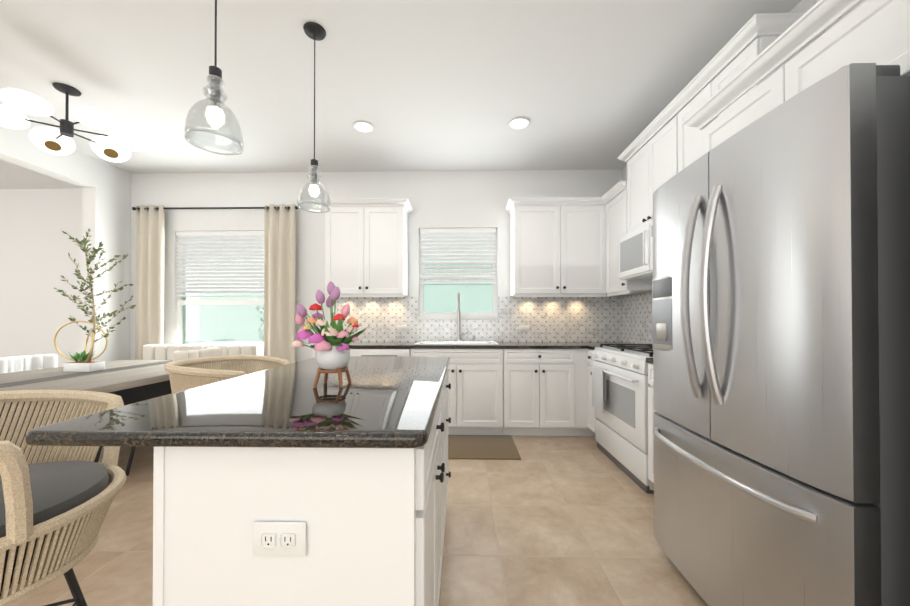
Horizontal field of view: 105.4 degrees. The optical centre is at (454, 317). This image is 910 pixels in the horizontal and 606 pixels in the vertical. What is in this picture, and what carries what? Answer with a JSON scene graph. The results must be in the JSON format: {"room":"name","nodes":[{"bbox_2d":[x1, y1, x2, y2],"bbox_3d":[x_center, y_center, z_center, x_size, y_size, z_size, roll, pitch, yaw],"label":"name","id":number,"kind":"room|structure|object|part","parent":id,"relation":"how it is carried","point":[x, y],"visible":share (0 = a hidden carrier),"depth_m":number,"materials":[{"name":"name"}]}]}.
{"room":"dining room and kitchen","nodes":[
{"label":"dining room and kitchen","id":0,"kind":"room"},
{"bbox_2d":[0,188,81,366],"bbox_3d":[-6.024,-0.255,4.704,4.020,2.920,0.150,0,0,1],"label":"wall","id":1,"kind":"structure","parent":0,"point":[37,246],"depth_m":4.60,"materials":[{"name":"white paint"}]},
{"bbox_2d":[0,126,130,361],"bbox_3d":[-4.019,-0.290,0.480,0.150,2.920,7.320,0,0,1],"label":"wall","id":2,"kind":"structure","parent":0,"point":[106,203],"depth_m":3.80,"materials":[{"name":"white paint"}]},
{"bbox_2d":[7,435,707,605],"bbox_3d":[-3.054,1.222,0.749,10.170,0.100,7.920,0,0,1],"label":"floor","id":3,"kind":"structure","parent":0,"point":[556,521],"depth_m":1.83,"materials":[{"name":"beige tile"}]},
{"bbox_2d":[0,354,57,373],"bbox_3d":[-3.530,0.762,2.953,0.486,0.862,0.500,0,0,1],"label":"dining chair","id":4,"kind":"object","parent":3,"relation":"on","point":[10,364],"visible":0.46,"depth_m":2.98,"materials":[{"name":"fabric"}]},
{"bbox_2d":[0,390,125,605],"bbox_3d":[-1.371,0.715,0.961,0.692,0.924,0.726,0,0,1],"label":"bar stool","id":5,"kind":"object","parent":3,"relation":"on","point":[53,514],"visible":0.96,"depth_m":1.01,"materials":[{"name":"wicker"}]},
{"bbox_2d":[0,360,242,462],"bbox_3d":[-2.864,0.814,2.834,1.310,0.751,1.550,0,0,1],"label":"dining table","id":6,"kind":"object","parent":3,"relation":"on","point":[131,381],"visible":0.31,"depth_m":2.51,"materials":[{"name":"grey wood"}]},
{"bbox_2d":[53,228,135,371],"bbox_3d":[-2.962,-0.159,2.859,0.650,1.196,0.507,0,0,1],"label":"plant","id":7,"kind":"object","parent":6,"relation":"on","point":[85,363],"visible":1,"depth_m":2.84,"materials":[{"name":"green plant"}]},
{"bbox_2d":[125,347,221,475],"bbox_3d":[-2.236,0.726,2.828,0.486,0.932,0.500,0,0,1],"label":"dining chair","id":8,"kind":"object","parent":3,"relation":"on","point":[199,353],"visible":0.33,"depth_m":2.67,"materials":[{"name":"wicker"}]},
{"bbox_2d":[143,344,256,379],"bbox_3d":[-2.890,0.753,3.836,1.260,0.890,0.290,0,0,1],"label":"bench","id":9,"kind":"object","parent":3,"relation":"on","point":[158,352],"visible":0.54,"depth_m":3.88,"materials":[{"name":"beige fabric"}]},
{"bbox_2d":[164,355,289,392],"bbox_3d":[-1.391,0.725,2.162,0.644,0.924,0.683,0,0,1],"label":"bar stool","id":10,"kind":"object","parent":3,"relation":"on","point":[185,374],"visible":0.17,"depth_m":2.12,"materials":[{"name":"wicker"}]},
{"bbox_2d":[153,360,450,605],"bbox_3d":[-0.337,0.729,1.475,0.615,0.900,1.474,0,0,1],"label":"kitchen island","id":11,"kind":"object","parent":3,"relation":"on","point":[286,485],"depth_m":0.75,"materials":[{"name":"white wood"}]},
{"bbox_2d":[25,356,448,451],"bbox_3d":[-0.477,0.263,1.488,0.865,0.032,1.540,0,0,1],"label":"island countertop","id":12,"kind":"structure","parent":11,"relation":"on","point":[389,404],"depth_m":0.85,"materials":[{"name":"black stone"}]},
{"bbox_2d":[291,281,371,387],"bbox_3d":[-0.444,0.059,1.256,0.276,0.375,0.264,0,0,1],"label":"flower vase","id":13,"kind":"object","parent":12,"relation":"on","point":[331,348],"visible":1,"depth_m":1.21,"materials":[{"name":"white ceramic"}]},
{"bbox_2d":[313,348,354,357],"bbox_3d":[-1.230,0.755,3.763,0.372,0.885,0.626,0,0,1],"label":"base cabinet","id":14,"kind":"object","parent":3,"relation":"on","point":[352,350],"depth_m":3.44,"materials":[{"name":"white wood"}]},
{"bbox_2d":[355,348,406,355],"bbox_3d":[-0.740,0.755,3.813,0.606,0.885,0.507,0,0,1],"label":"base cabinet","id":15,"kind":"object","parent":3,"relation":"on","point":[358,351],"depth_m":3.43,"materials":[{"name":"white wood"}]},
{"bbox_2d":[407,348,506,434],"bbox_3d":[0.023,0.755,3.739,0.921,0.885,0.626,0,0,1],"label":"base cabinet","id":16,"kind":"object","parent":3,"relation":"on","point":[477,377],"depth_m":3.43,"materials":[{"name":"white wood"}]},
{"bbox_2d":[448,435,520,459],"bbox_3d":[0.024,1.187,3.196,1.070,0.012,0.590,0,0,1],"label":"area rug","id":17,"kind":"object","parent":3,"relation":"on","point":[498,447],"visible":0.58,"depth_m":3.14,"materials":[{"name":"brown fabric"}]},
{"bbox_2d":[507,348,578,435],"bbox_3d":[0.835,0.755,3.723,0.704,0.885,0.626,0,0,1],"label":"base cabinet","id":18,"kind":"object","parent":3,"relation":"on","point":[543,383],"depth_m":3.41,"materials":[{"name":"white wood"}]},
{"bbox_2d":[311,340,626,347],"bbox_3d":[0.252,0.296,3.645,3.365,0.030,0.812,0,0,1],"label":"countertop","id":19,"kind":"structure","parent":18,"relation":"on","point":[361,343],"depth_m":3.57,"materials":[{"name":"black stone"}]},
{"bbox_2d":[415,340,498,343],"bbox_3d":[0.019,0.377,3.750,0.860,0.210,0.495,0,0,1],"label":"sink","id":20,"kind":"object","parent":19,"relation":"in","point":[416,341],"depth_m":3.97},
{"bbox_2d":[455,292,474,339],"bbox_3d":[0.121,-0.004,3.922,0.211,0.555,0.218,0,0,1],"label":"faucet","id":21,"kind":"object","parent":19,"relation":"on","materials":[{"name":"silver metal"}]},
{"bbox_2d":[579,348,586,435],"bbox_3d":[1.258,0.754,3.715,0.142,0.885,0.626,0,0,1],"label":"base cabinet","id":22,"kind":"object","parent":3,"relation":"on","point":[582,351],"depth_m":3.42,"materials":[{"name":"white wood"}]},
{"bbox_2d":[587,348,646,435],"bbox_3d":[1.615,0.751,3.312,0.626,0.885,0.205,0,0,1],"label":"base cabinet","id":23,"kind":"object","parent":3,"relation":"on","point":[590,361],"depth_m":3.36,"materials":[{"name":"white wood"}]},
{"bbox_2d":[590,344,653,493],"bbox_3d":[1.557,0.712,2.759,0.687,0.955,0.895,0,0,1],"label":"gas range","id":24,"kind":"object","parent":3,"relation":"on","point":[620,384],"visible":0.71,"depth_m":2.64,"materials":[{"name":"white metal"}]},
{"bbox_2d":[646,360,655,482],"bbox_3d":[1.591,0.741,2.042,0.626,0.885,0.525,0,0,1],"label":"base cabinet","id":25,"kind":"object","parent":3,"relation":"on","point":[651,410],"depth_m":2.27,"materials":[{"name":"white wood"}]},
{"bbox_2d":[652,63,909,605],"bbox_3d":[1.373,0.260,1.323,0.940,1.835,0.910,0,0,1],"label":"refrigerator","id":26,"kind":"object","parent":3,"relation":"on","point":[781,313],"visible":1,"depth_m":1.01,"materials":[{"name":"grey metal"}]},
{"bbox_2d":[130,169,621,371],"bbox_3d":[-0.963,-0.259,4.157,6.120,2.920,0.150,0,0,1],"label":"wall","id":27,"kind":"structure","parent":0,"point":[458,199],"depth_m":4.10,"materials":[{"name":"white paint"}]},
{"bbox_2d":[132,204,297,368],"bbox_3d":[-2.796,-0.063,4.053,1.958,2.485,0.119,0,0,1],"label":"curtains","id":28,"kind":"object","parent":27,"relation":"hanging from","point":[279,278],"visible":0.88,"depth_m":4.03,"materials":[{"name":"beige fabric"}]},
{"bbox_3d":[-2.796,-1.270,4.072,1.958,0.040,0.102,0,0,1],"label":"rod","id":29,"kind":"part","parent":28,"relation":"part of","materials":[{"name":"black metal"}]},
{"bbox_2d":[176,231,263,368],"bbox_3d":[-2.783,-0.224,4.206,1.520,2.010,0.241,0,0,1],"label":"dining room window","id":30,"kind":"structure","parent":27,"relation":"in","point":[220,287],"depth_m":4.18,"materials":[{"name":"white plastic"}]},
{"bbox_2d":[323,200,410,295],"bbox_3d":[-0.983,-0.756,3.920,0.859,1.023,0.327,0,0,1],"label":"upper cabinet","id":31,"kind":"object","parent":27,"relation":"attached to","point":[366,248],"depth_m":3.76,"materials":[{"name":"white wood"}]},
{"bbox_2d":[418,228,497,318],"bbox_3d":[0.037,-0.529,4.155,1.320,1.440,0.241,0,0,1],"label":"kitchen window","id":32,"kind":"structure","parent":27,"relation":"in","point":[453,262],"depth_m":4.11,"materials":[{"name":"white plastic"}]},
{"bbox_2d":[507,196,606,295],"bbox_3d":[1.133,-0.756,3.880,0.989,1.023,0.327,0,0,1],"label":"upper cabinet","id":33,"kind":"object","parent":27,"relation":"attached to","point":[581,278],"depth_m":3.72,"materials":[{"name":"white wood"}]},
{"bbox_2d":[0,0,801,188],"bbox_3d":[-3.054,-1.797,0.774,10.170,0.100,7.920,0,0,1],"label":"ceiling","id":34,"kind":"structure","parent":0,"point":[439,85],"depth_m":2.47,"materials":[{"name":"white paint"}]},
{"bbox_2d":[0,82,149,161],"bbox_3d":[-2.922,-1.531,2.626,0.819,0.403,0.780,0,0,1],"label":"chandelier","id":35,"kind":"object","parent":34,"relation":"hanging from","point":[114,145],"visible":1,"depth_m":2.61,"materials":[{"name":"black metal"}]},
{"bbox_3d":[-2.919,-1.557,2.624,0.637,0.350,0.594,0,0,1],"label":"frame","id":36,"kind":"part","parent":35,"relation":"part of","materials":[{"name":"black metal"}]},
{"bbox_2d":[184,0,243,155],"bbox_3d":[-0.920,-1.202,1.335,0.188,1.079,0.188,0,0,1],"label":"pendant light","id":37,"kind":"object","parent":34,"relation":"hanging from","point":[214,114],"visible":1,"depth_m":1.32,"materials":[{"name":"clear glass"}]},
{"bbox_3d":[-0.920,-0.794,1.331,0.188,0.262,0.188,0,0,1],"label":"lamp shade","id":38,"kind":"part","parent":37,"relation":"part of","materials":[{"name":"clear glass"}]},
{"bbox_3d":[-0.920,-0.770,1.331,0.056,0.072,0.058,0,0,1],"label":"bulb","id":39,"kind":"part","parent":37,"relation":"part of","materials":[{"name":"white glass"}]},
{"bbox_3d":[-0.920,-1.273,1.335,0.130,0.937,0.130,0,0,1],"label":"cord","id":40,"kind":"part","parent":37,"relation":"part of","materials":[{"name":"black metal"}]},
{"bbox_2d":[297,22,330,212],"bbox_3d":[-0.850,-1.196,2.098,0.188,1.079,0.188,0,0,1],"label":"pendant light","id":41,"kind":"object","parent":34,"relation":"hanging from","point":[314,31],"visible":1,"depth_m":2.08,"materials":[{"name":"clear glass"}]},
{"bbox_3d":[-0.850,-0.787,2.094,0.188,0.262,0.188,0,0,1],"label":"lamp shade","id":42,"kind":"part","parent":41,"relation":"part of","materials":[{"name":"clear glass"}]},
{"bbox_3d":[-0.850,-0.763,2.094,0.056,0.072,0.058,0,0,1],"label":"bulb","id":43,"kind":"part","parent":41,"relation":"part of","materials":[{"name":"white glass"}]},
{"bbox_3d":[-0.850,-1.267,2.098,0.130,0.937,0.130,0,0,1],"label":"cord","id":44,"kind":"part","parent":41,"relation":"part of","materials":[{"name":"black metal"}]},
{"bbox_2d":[353,121,373,132],"bbox_3d":[-0.827,-1.722,3.142,0.189,0.012,0.189,0,0,-5],"label":"recessed light","id":45,"kind":"object","parent":34,"relation":"in","point":[360,126],"depth_m":3.14,"materials":[{"name":"white plastic"}]},
{"bbox_2d":[508,117,529,129],"bbox_3d":[0.571,-1.722,3.085,0.189,0.012,0.189,0,-1,-38],"label":"recessed light","id":46,"kind":"object","parent":34,"relation":"in","point":[520,123],"depth_m":3.08,"materials":[{"name":"white"}]},
{"bbox_2d":[622,0,864,191],"bbox_3d":[1.950,-0.291,0.366,0.150,2.920,7.320,0,0,1],"label":"wall","id":47,"kind":"structure","parent":0,"point":[803,6],"depth_m":1.89,"materials":[{"name":"white paint"}]},
{"bbox_2d":[603,184,651,295],"bbox_3d":[1.766,-0.727,3.463,0.330,0.957,0.478,0,0,1],"label":"upper cabinet","id":48,"kind":"object","parent":47,"relation":"attached to","point":[614,212],"depth_m":3.48,"materials":[{"name":"white wood"}]},
{"bbox_2d":[611,220,652,283],"bbox_3d":[1.696,-0.542,2.944,0.450,0.395,0.545,0,0,1],"label":"microwave","id":49,"kind":"object","parent":47,"relation":"attached to","point":[629,246],"depth_m":3.03,"materials":[{"name":"white metal"}]},
{"bbox_2d":[623,104,674,227],"bbox_3d":[1.754,-1.131,2.846,0.330,0.771,0.754,0,0,1],"label":"upper cabinet","id":50,"kind":"object","parent":47,"relation":"attached to","point":[653,165],"depth_m":2.83,"materials":[{"name":"white wood"}]},
{"bbox_2d":[647,216,652,275],"bbox_3d":[1.705,-0.545,2.570,0.417,0.395,0.203,0,0,1],"label":"upper cabinet","id":51,"kind":"object","parent":47,"relation":"attached to","point":[649,222],"depth_m":2.68,"materials":[{"name":"white wood"}]},
{"bbox_2d":[675,16,806,174],"bbox_3d":[1.740,-0.891,2.127,0.330,1.263,0.673,0,0,1],"label":"upper cabinet","id":52,"kind":"object","parent":47,"relation":"attached to","point":[771,29],"depth_m":1.96,"materials":[{"name":"white wood"}]},
{"bbox_2d":[695,0,909,160],"bbox_3d":[1.577,-0.858,1.328,0.626,0.371,0.920,0,0,1],"label":"upper cabinet","id":53,"kind":"object","parent":47,"relation":"attached to","point":[876,31],"depth_m":1.22,"materials":[{"name":"white wood"}]}
]}

